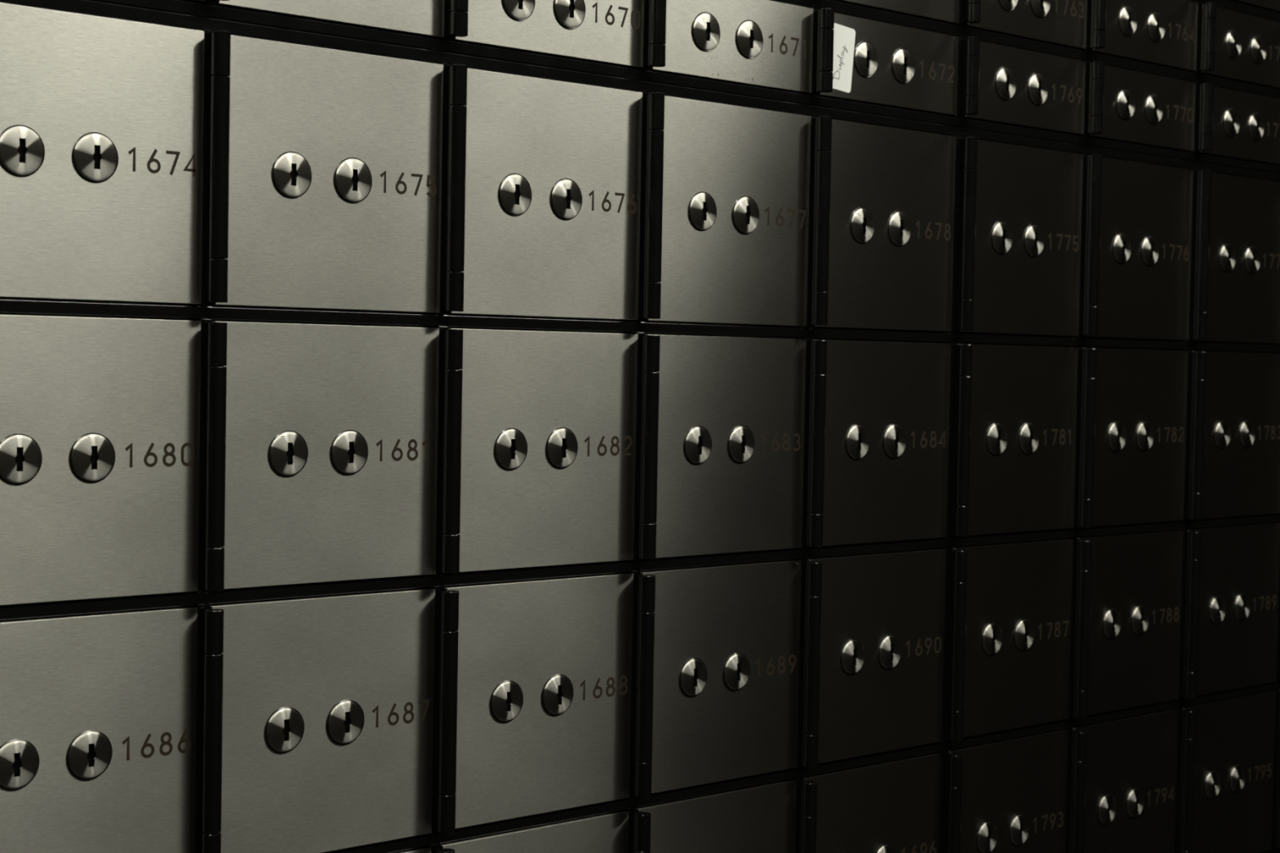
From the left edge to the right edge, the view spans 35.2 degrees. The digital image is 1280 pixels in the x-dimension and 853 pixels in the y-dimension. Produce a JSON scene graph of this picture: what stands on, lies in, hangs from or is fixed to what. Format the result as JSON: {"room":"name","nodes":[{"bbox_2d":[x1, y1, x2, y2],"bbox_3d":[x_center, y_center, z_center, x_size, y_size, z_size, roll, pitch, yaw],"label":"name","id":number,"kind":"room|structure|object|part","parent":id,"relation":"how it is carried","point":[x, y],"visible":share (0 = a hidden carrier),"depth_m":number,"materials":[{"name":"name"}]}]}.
{"room":"bank vault","nodes":[
{"label":"bank vault","id":0,"kind":"room"},
{"bbox_3d":[0.690,1.581,0.997,6.000,0.060,2.260,-1,3,-42],"label":"floor","id":1,"kind":"structure","parent":0,"visible":0},
{"bbox_3d":[-0.064,0.985,1.338,1.301,1.079,0.400,-1,3,-42],"label":"trim","id":2,"kind":"structure","parent":1,"relation":"on","visible":0},
{"bbox_2d":[0,0,959,852],"bbox_3d":[-0.233,0.131,1.125,0.778,0.636,0.399,-1,3,-42],"label":"frame","id":3,"kind":"object","parent":2,"relation":"on","point":[204,312],"visible":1,"depth_m":0.99,"materials":[{"name":"black metal"}]},
{"bbox_2d":[0,606,197,852],"bbox_3d":[-0.241,0.140,0.842,0.129,0.119,0.016,-1,3,-42],"label":"box","id":4,"kind":"object","parent":3,"relation":"attached to","point":[98,712],"visible":1,"depth_m":0.85,"materials":[{"name":"metal"}]},
{"bbox_2d":[0,315,200,604],"bbox_3d":[-0.239,0.014,0.838,0.129,0.119,0.016,-1,3,-42],"label":"box","id":5,"kind":"object","parent":3,"relation":"attached to","point":[100,417],"visible":1,"depth_m":0.85,"materials":[{"name":"metal"}]},
{"bbox_2d":[0,2,204,303],"bbox_3d":[-0.237,-0.112,0.834,0.129,0.119,0.016,-1,3,-42],"label":"box","id":6,"kind":"object","parent":3,"relation":"in","point":[101,118],"visible":1,"depth_m":0.84,"materials":[{"name":"metal"}]},
{"bbox_2d":[197,588,435,852],"bbox_3d":[-0.146,0.139,0.929,0.129,0.119,0.016,-1,3,-42],"label":"box","id":7,"kind":"object","parent":3,"relation":"attached to","point":[316,713],"visible":1,"depth_m":0.93,"materials":[{"name":"metal"}]},
{"bbox_2d":[200,321,439,591],"bbox_3d":[-0.144,0.013,0.925,0.129,0.119,0.016,-1,3,-42],"label":"box","id":8,"kind":"object","parent":3,"relation":"attached to","point":[319,463],"visible":1,"depth_m":0.92,"materials":[{"name":"metal"}]},
{"bbox_2d":[204,30,443,312],"bbox_3d":[-0.141,-0.113,0.921,0.129,0.119,0.016,-1,3,-42],"label":"box","id":9,"kind":"object","parent":3,"relation":"in","point":[323,179],"visible":1,"depth_m":0.92,"materials":[{"name":"metal"}]},
{"bbox_2d":[392,846,431,852],"bbox_3d":[-0.148,0.264,0.934,0.129,0.119,0.016,-1,3,-42],"label":"box","id":10,"kind":"object","parent":3,"relation":"attached to","point":[420,850],"visible":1,"depth_m":0.97,"materials":[{"name":"metal"}]},
{"bbox_3d":[-0.235,0.131,1.127,0.778,0.636,0.392,-1,3,-42],"label":"panel","id":11,"kind":"part","parent":3,"relation":"part of","materials":[{"name":"grey metal"}]},
{"bbox_3d":[-0.099,0.075,0.978,0.778,0.006,0.006,-1,3,-42],"label":"rail","id":12,"kind":"part","parent":3,"relation":"part of","materials":[{"name":"black metal"}]},
{"bbox_3d":[-0.097,-0.051,0.974,0.778,0.006,0.006,-1,3,-42],"label":"rail","id":13,"kind":"part","parent":3,"relation":"part of","materials":[{"name":"black metal"}]},
{"bbox_3d":[-0.094,-0.177,0.970,0.778,0.006,0.006,-1,3,-42],"label":"rail","id":14,"kind":"part","parent":3,"relation":"part of","materials":[{"name":"black metal"}]},
{"bbox_2d":[89,0,961,126],"bbox_3d":[-0.225,-0.273,1.111,0.778,0.172,0.399,-1,3,-42],"label":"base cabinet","id":15,"kind":"object","parent":3,"relation":"on","point":[206,8],"visible":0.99,"depth_m":1.03,"materials":[{"name":"black metal"}]},
{"bbox_2d":[208,0,444,38],"bbox_3d":[-0.140,-0.209,0.918,0.129,0.047,0.016,-1,3,-42],"label":"box","id":16,"kind":"object","parent":15,"relation":"attached to","point":[424,18],"visible":1,"depth_m":0.93,"materials":[{"name":"metal"}]},
{"bbox_2d":[445,0,644,68],"bbox_3d":[-0.044,-0.210,1.005,0.129,0.047,0.016,-1,3,-42],"label":"box","id":17,"kind":"object","parent":15,"relation":"attached to","point":[607,32],"visible":1,"depth_m":1.01,"materials":[{"name":"metal"}]},
{"bbox_2d":[644,0,813,93],"bbox_3d":[0.051,-0.211,1.093,0.129,0.047,0.016,-1,3,-42],"label":"box","id":18,"kind":"object","parent":15,"relation":"attached to","point":[759,43],"visible":1,"depth_m":1.09,"materials":[{"name":"metal"}]},
{"bbox_3d":[-0.093,-0.238,0.968,0.778,0.006,0.006,-1,3,-42],"label":"rail","id":19,"kind":"part","parent":15,"relation":"part of","materials":[{"name":"grey metal"}]},
{"bbox_2d":[812,8,958,115],"bbox_3d":[0.147,-0.213,1.180,0.129,0.047,0.016,-1,3,-42],"label":"box","id":20,"kind":"object","parent":15,"relation":"attached to","point":[895,65],"visible":1,"depth_m":1.18,"materials":[{"name":"metal"}]},
{"bbox_2d":[832,22,855,92],"bbox_3d":[0.115,-0.211,1.154,0.023,0.038,0.001,-1,3,-42],"label":"sticker","id":21,"kind":"object","parent":20,"relation":"attached to","point":[844,37],"visible":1,"depth_m":1.16,"materials":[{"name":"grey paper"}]},
{"bbox_2d":[832,0,959,24],"bbox_3d":[0.148,-0.268,1.178,0.129,0.047,0.016,-1,3,-42],"label":"box","id":22,"kind":"object","parent":15,"relation":"attached to","point":[941,11],"visible":1,"depth_m":1.20,"materials":[{"name":"metal"}]},
{"bbox_2d":[432,809,629,852],"bbox_3d":[-0.053,0.263,1.021,0.129,0.119,0.016,-1,3,-42],"label":"box","id":23,"kind":"object","parent":3,"relation":"attached to","point":[606,833],"visible":1,"depth_m":1.03,"materials":[{"name":"metal"}]},
{"bbox_2d":[433,573,633,834],"bbox_3d":[-0.051,0.137,1.017,0.129,0.119,0.016,-1,3,-42],"label":"box","id":24,"kind":"object","parent":3,"relation":"attached to","point":[533,678],"visible":1,"depth_m":1.02,"materials":[{"name":"metal"}]},
{"bbox_2d":[437,328,638,573],"bbox_3d":[-0.048,0.011,1.013,0.129,0.119,0.016,-1,3,-42],"label":"box","id":25,"kind":"object","parent":3,"relation":"attached to","point":[537,465],"visible":1,"depth_m":1.01,"materials":[{"name":"metal"}]},
{"bbox_2d":[440,64,642,319],"bbox_3d":[-0.046,-0.114,1.008,0.129,0.119,0.016,-1,3,-42],"label":"box","id":26,"kind":"object","parent":3,"relation":"in","point":[541,203],"visible":1,"depth_m":1.01,"materials":[{"name":"metal"}]},
{"bbox_3d":[-0.101,0.201,0.982,0.778,0.006,0.006,-1,3,-42],"label":"rail","id":27,"kind":"part","parent":3,"relation":"part of","materials":[{"name":"black metal"}]},
{"bbox_2d":[629,779,796,852],"bbox_3d":[0.042,0.262,1.108,0.129,0.119,0.016,-1,3,-42],"label":"box","id":28,"kind":"object","parent":3,"relation":"attached to","point":[762,818],"visible":1,"depth_m":1.11,"materials":[{"name":"metal"}]},
{"bbox_2d":[630,560,801,799],"bbox_3d":[0.045,0.136,1.104,0.129,0.119,0.016,-1,3,-42],"label":"box","id":29,"kind":"object","parent":3,"relation":"attached to","point":[716,651],"visible":1,"depth_m":1.10,"materials":[{"name":"metal"}]},
{"bbox_2d":[635,334,806,559],"bbox_3d":[0.047,0.010,1.100,0.129,0.119,0.016,-1,3,-42],"label":"box","id":30,"kind":"object","parent":3,"relation":"attached to","point":[721,420],"visible":1,"depth_m":1.10,"materials":[{"name":"metal"}]},
{"bbox_2d":[639,92,811,326],"bbox_3d":[0.050,-0.116,1.096,0.129,0.119,0.016,-1,3,-42],"label":"box","id":31,"kind":"object","parent":3,"relation":"in","point":[726,188],"visible":1,"depth_m":1.09,"materials":[{"name":"metal"}]},
{"bbox_2d":[795,752,941,852],"bbox_3d":[0.138,0.261,1.196,0.129,0.119,0.016,-1,3,-42],"label":"box","id":32,"kind":"object","parent":3,"relation":"in","point":[890,806],"visible":1,"depth_m":1.20,"materials":[{"name":"metal"}]},
{"bbox_2d":[798,548,946,768],"bbox_3d":[0.140,0.135,1.192,0.129,0.119,0.016,-1,3,-42],"label":"box","id":33,"kind":"object","parent":3,"relation":"in","point":[873,624],"visible":1,"depth_m":1.19,"materials":[{"name":"metal"}]},
{"bbox_2d":[802,339,951,547],"bbox_3d":[0.143,0.009,1.187,0.129,0.119,0.016,-1,3,-42],"label":"box","id":34,"kind":"object","parent":3,"relation":"in","point":[877,425],"visible":1,"depth_m":1.19,"materials":[{"name":"metal"}]},
{"bbox_2d":[807,115,955,331],"bbox_3d":[0.145,-0.117,1.183,0.129,0.119,0.016,-1,3,-42],"label":"box","id":35,"kind":"object","parent":3,"relation":"in","point":[882,198],"visible":1,"depth_m":1.18,"materials":[{"name":"metal"}]},
{"bbox_2d":[943,127,1279,852],"bbox_3d":[0.247,0.125,1.564,0.522,0.636,0.399,-1,3,-42],"label":"frame","id":36,"kind":"object","parent":2,"relation":"on","point":[1080,341],"visible":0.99,"depth_m":1.35,"materials":[{"name":"black metal"}]},
{"bbox_2d":[941,728,1068,852],"bbox_3d":[0.235,0.260,1.284,0.129,0.119,0.016,-1,3,-42],"label":"box","id":37,"kind":"object","parent":36,"relation":"in","point":[1005,796],"visible":1,"depth_m":1.29,"materials":[{"name":"metal"}]},
{"bbox_2d":[943,538,1073,742],"bbox_3d":[0.237,0.134,1.280,0.129,0.119,0.016,-1,3,-42],"label":"box","id":38,"kind":"object","parent":36,"relation":"in","point":[1009,605],"visible":1,"depth_m":1.28,"materials":[{"name":"metal"}]},
{"bbox_2d":[948,343,1078,537],"bbox_3d":[0.240,0.008,1.276,0.129,0.119,0.016,-1,3,-42],"label":"box","id":39,"kind":"object","parent":36,"relation":"in","point":[1013,433],"visible":1,"depth_m":1.28,"materials":[{"name":"metal"}]},
{"bbox_2d":[953,137,1083,336],"bbox_3d":[0.242,-0.118,1.272,0.129,0.119,0.016,-1,3,-42],"label":"box","id":40,"kind":"object","parent":36,"relation":"in","point":[1019,225],"visible":1,"depth_m":1.27,"materials":[{"name":"metal"}]},
{"bbox_3d":[0.378,0.195,1.421,0.522,0.006,0.006,-1,3,-42],"label":"rail","id":41,"kind":"part","parent":36,"relation":"part of","materials":[{"name":"black metal"}]},
{"bbox_3d":[0.381,0.069,1.417,0.522,0.006,0.006,-1,3,-42],"label":"rail","id":42,"kind":"part","parent":36,"relation":"part of","materials":[{"name":"black metal"}]},
{"bbox_3d":[0.245,0.125,1.566,0.522,0.636,0.392,-1,3,-42],"label":"panel","id":43,"kind":"part","parent":36,"relation":"part of","materials":[{"name":"metal"}]},
{"bbox_3d":[0.383,-0.057,1.413,0.522,0.006,0.006,-1,3,-42],"label":"rail","id":44,"kind":"part","parent":36,"relation":"part of","materials":[{"name":"black metal"}]},
{"bbox_2d":[958,0,1279,173],"bbox_3d":[0.255,-0.279,1.550,0.522,0.172,0.399,-1,3,-42],"label":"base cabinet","id":45,"kind":"object","parent":36,"relation":"on","point":[1085,55],"visible":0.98,"depth_m":1.35,"materials":[{"name":"black metal"}]},
{"bbox_2d":[959,36,1085,134],"bbox_3d":[0.244,-0.214,1.269,0.129,0.047,0.016,-1,3,-42],"label":"box","id":46,"kind":"object","parent":45,"relation":"attached to","point":[1002,84],"visible":1,"depth_m":1.27,"materials":[{"name":"metal"}]},
{"bbox_2d":[960,0,1087,49],"bbox_3d":[0.245,-0.269,1.267,0.129,0.047,0.016,-1,3,-42],"label":"box","id":47,"kind":"object","parent":45,"relation":"attached to","point":[1063,23],"visible":1,"depth_m":1.27,"materials":[{"name":"metal"}]},
{"bbox_3d":[0.386,-0.188,1.409,0.522,0.005,0.006,-1,3,-42],"label":"rail","id":48,"kind":"part","parent":45,"relation":"part of","materials":[{"name":"black metal"}]},
{"bbox_3d":[0.253,-0.279,1.553,0.522,0.172,0.392,-1,3,-42],"label":"panel","id":49,"kind":"part","parent":45,"relation":"part of","materials":[{"name":"black metal"}]},
{"bbox_3d":[0.387,-0.243,1.407,0.522,0.006,0.006,-1,3,-42],"label":"rail","id":50,"kind":"part","parent":45,"relation":"part of","materials":[{"name":"black metal"}]},
{"bbox_2d":[1084,61,1195,151],"bbox_3d":[0.340,-0.215,1.357,0.129,0.047,0.016,-1,3,-42],"label":"box","id":51,"kind":"object","parent":45,"relation":"attached to","point":[1122,104],"visible":1,"depth_m":1.36,"materials":[{"name":"metal"}]},
{"bbox_2d":[1086,0,1197,71],"bbox_3d":[0.341,-0.270,1.355,0.129,0.047,0.016,-1,3,-42],"label":"box","id":52,"kind":"object","parent":45,"relation":"attached to","point":[1162,33],"visible":1,"depth_m":1.36,"materials":[{"name":"metal"}]},
{"bbox_3d":[0.388,-0.299,1.405,0.522,0.006,0.006,-1,3,-42],"label":"rail","id":53,"kind":"part","parent":45,"relation":"part of","materials":[{"name":"black metal"}]},
{"bbox_2d":[1195,82,1279,165],"bbox_3d":[0.436,-0.216,1.445,0.129,0.047,0.016,-1,3,-42],"label":"box","id":54,"kind":"object","parent":45,"relation":"attached to","point":[1229,123],"visible":1,"depth_m":1.44,"materials":[{"name":"metal"}]},
{"bbox_2d":[1196,2,1279,89],"bbox_3d":[0.437,-0.271,1.443,0.129,0.047,0.016,-1,3,-42],"label":"box","id":55,"kind":"object","parent":45,"relation":"attached to","point":[1232,45],"visible":1,"depth_m":1.44,"materials":[{"name":"metal"}]},
{"bbox_3d":[0.385,-0.183,1.409,0.522,0.006,0.006,-1,3,-42],"label":"rail","id":56,"kind":"part","parent":36,"relation":"part of","materials":[{"name":"black metal"}]},
{"bbox_2d":[1066,708,1177,852],"bbox_3d":[0.331,0.259,1.372,0.129,0.119,0.016,-1,3,-42],"label":"box","id":57,"kind":"object","parent":36,"relation":"attached to","point":[1122,772],"visible":1,"depth_m":1.37,"materials":[{"name":"metal"}]},
{"bbox_2d":[1069,530,1183,719],"bbox_3d":[0.333,0.133,1.368,0.129,0.119,0.016,-1,3,-42],"label":"box","id":58,"kind":"object","parent":36,"relation":"attached to","point":[1127,588],"visible":1,"depth_m":1.37,"materials":[{"name":"metal"}]},
{"bbox_2d":[1074,347,1188,528],"bbox_3d":[0.336,0.007,1.364,0.129,0.119,0.016,-1,3,-42],"label":"box","id":59,"kind":"object","parent":36,"relation":"attached to","point":[1132,403],"visible":1,"depth_m":1.36,"materials":[{"name":"metal"}]},
{"bbox_2d":[1079,154,1193,340],"bbox_3d":[0.338,-0.119,1.360,0.129,0.119,0.016,-1,3,-42],"label":"box","id":60,"kind":"object","parent":36,"relation":"in","point":[1136,231],"visible":1,"depth_m":1.36,"materials":[{"name":"metal"}]},
{"bbox_2d":[1175,690,1275,852],"bbox_3d":[0.427,0.258,1.460,0.129,0.119,0.016,-1,3,-42],"label":"box","id":61,"kind":"object","parent":36,"relation":"attached to","point":[1226,747],"visible":1,"depth_m":1.46,"materials":[{"name":"metal"}]},
{"bbox_2d":[1179,522,1279,699],"bbox_3d":[0.430,0.132,1.456,0.129,0.119,0.016,-1,3,-42],"label":"box","id":62,"kind":"object","parent":36,"relation":"attached to","point":[1231,573],"visible":1,"depth_m":1.46,"materials":[{"name":"metal"}]},
{"bbox_2d":[1184,351,1279,519],"bbox_3d":[0.432,0.006,1.452,0.129,0.119,0.016,-1,3,-42],"label":"box","id":63,"kind":"object","parent":36,"relation":"attached to","point":[1233,446],"visible":1,"depth_m":1.45,"materials":[{"name":"metal"}]},
{"bbox_2d":[1189,169,1279,343],"bbox_3d":[0.434,-0.120,1.448,0.129,0.119,0.016,-1,3,-42],"label":"box","id":64,"kind":"object","parent":36,"relation":"in","point":[1235,297],"visible":1,"depth_m":1.44,"materials":[{"name":"metal"}]},
{"bbox_3d":[0.376,0.321,1.425,0.522,0.006,0.006,-1,3,-42],"label":"rail","id":65,"kind":"part","parent":36,"relation":"part of","materials":[{"name":"black metal"}]}
]}

